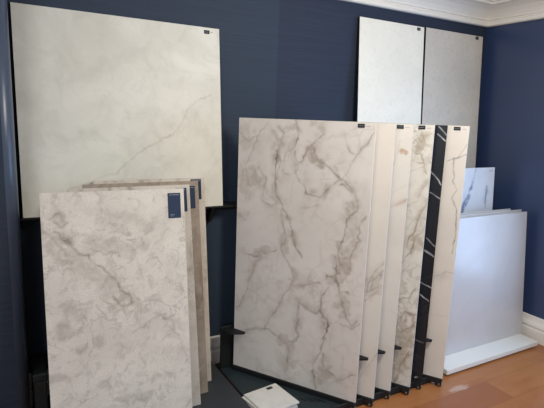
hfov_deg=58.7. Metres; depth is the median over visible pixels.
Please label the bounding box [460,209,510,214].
tile
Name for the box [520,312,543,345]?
baseboard
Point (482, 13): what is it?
trim
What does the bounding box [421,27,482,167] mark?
tile
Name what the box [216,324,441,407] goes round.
rack
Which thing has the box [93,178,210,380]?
tile
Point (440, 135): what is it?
tile
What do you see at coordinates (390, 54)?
tile
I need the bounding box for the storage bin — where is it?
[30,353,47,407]
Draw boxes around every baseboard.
[28,335,219,407]
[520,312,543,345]
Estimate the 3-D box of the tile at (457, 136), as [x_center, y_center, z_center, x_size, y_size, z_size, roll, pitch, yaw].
[0.723,0.273,3.024,0.803,1.534,0.011,8,12,27]
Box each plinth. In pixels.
[48,361,250,407]
[443,334,537,374]
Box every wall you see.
[0,0,29,407]
[7,0,486,373]
[475,19,543,319]
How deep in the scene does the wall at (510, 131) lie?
3.68 m
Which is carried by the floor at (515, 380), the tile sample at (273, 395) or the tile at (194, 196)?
the tile at (194, 196)
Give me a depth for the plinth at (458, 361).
3.35 m
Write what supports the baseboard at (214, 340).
attached to the wall at (280, 59)
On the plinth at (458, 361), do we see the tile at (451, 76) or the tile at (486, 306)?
the tile at (486, 306)
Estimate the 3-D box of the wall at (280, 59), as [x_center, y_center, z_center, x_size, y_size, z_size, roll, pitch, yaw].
[-0.503,-0.248,2.905,5.185,2.612,0.120,-4,12,-29]
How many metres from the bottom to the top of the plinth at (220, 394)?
0.050 m
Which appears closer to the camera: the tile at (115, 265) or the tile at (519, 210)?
the tile at (115, 265)
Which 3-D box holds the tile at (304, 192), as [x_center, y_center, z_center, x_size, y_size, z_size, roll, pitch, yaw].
[0.139,0.303,2.739,0.803,1.534,0.011,8,12,27]
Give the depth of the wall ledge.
2.89 m
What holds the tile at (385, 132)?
on the rack
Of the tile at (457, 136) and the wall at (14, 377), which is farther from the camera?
the tile at (457, 136)
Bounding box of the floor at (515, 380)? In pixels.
[31,344,543,407]
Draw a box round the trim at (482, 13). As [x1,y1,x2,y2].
[340,0,543,27]
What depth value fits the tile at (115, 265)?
2.22 m
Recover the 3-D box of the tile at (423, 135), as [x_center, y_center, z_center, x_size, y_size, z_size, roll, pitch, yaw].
[0.492,0.284,2.917,0.803,1.534,0.011,8,12,27]
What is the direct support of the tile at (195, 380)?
on the floor at (515, 380)
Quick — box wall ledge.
[20,201,236,222]
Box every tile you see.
[10,2,222,217]
[39,188,191,407]
[67,184,200,406]
[82,181,207,393]
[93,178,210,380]
[233,118,376,402]
[264,118,395,398]
[291,119,413,390]
[319,120,434,386]
[322,120,447,381]
[349,121,469,378]
[356,17,423,123]
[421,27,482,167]
[445,212,526,355]
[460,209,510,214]
[460,209,521,217]
[461,167,494,212]
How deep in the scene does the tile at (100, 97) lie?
2.52 m
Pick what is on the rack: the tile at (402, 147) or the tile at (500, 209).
the tile at (402, 147)
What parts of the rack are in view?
rail, board, rail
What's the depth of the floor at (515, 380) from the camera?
2.98 m
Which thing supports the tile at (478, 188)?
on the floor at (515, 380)

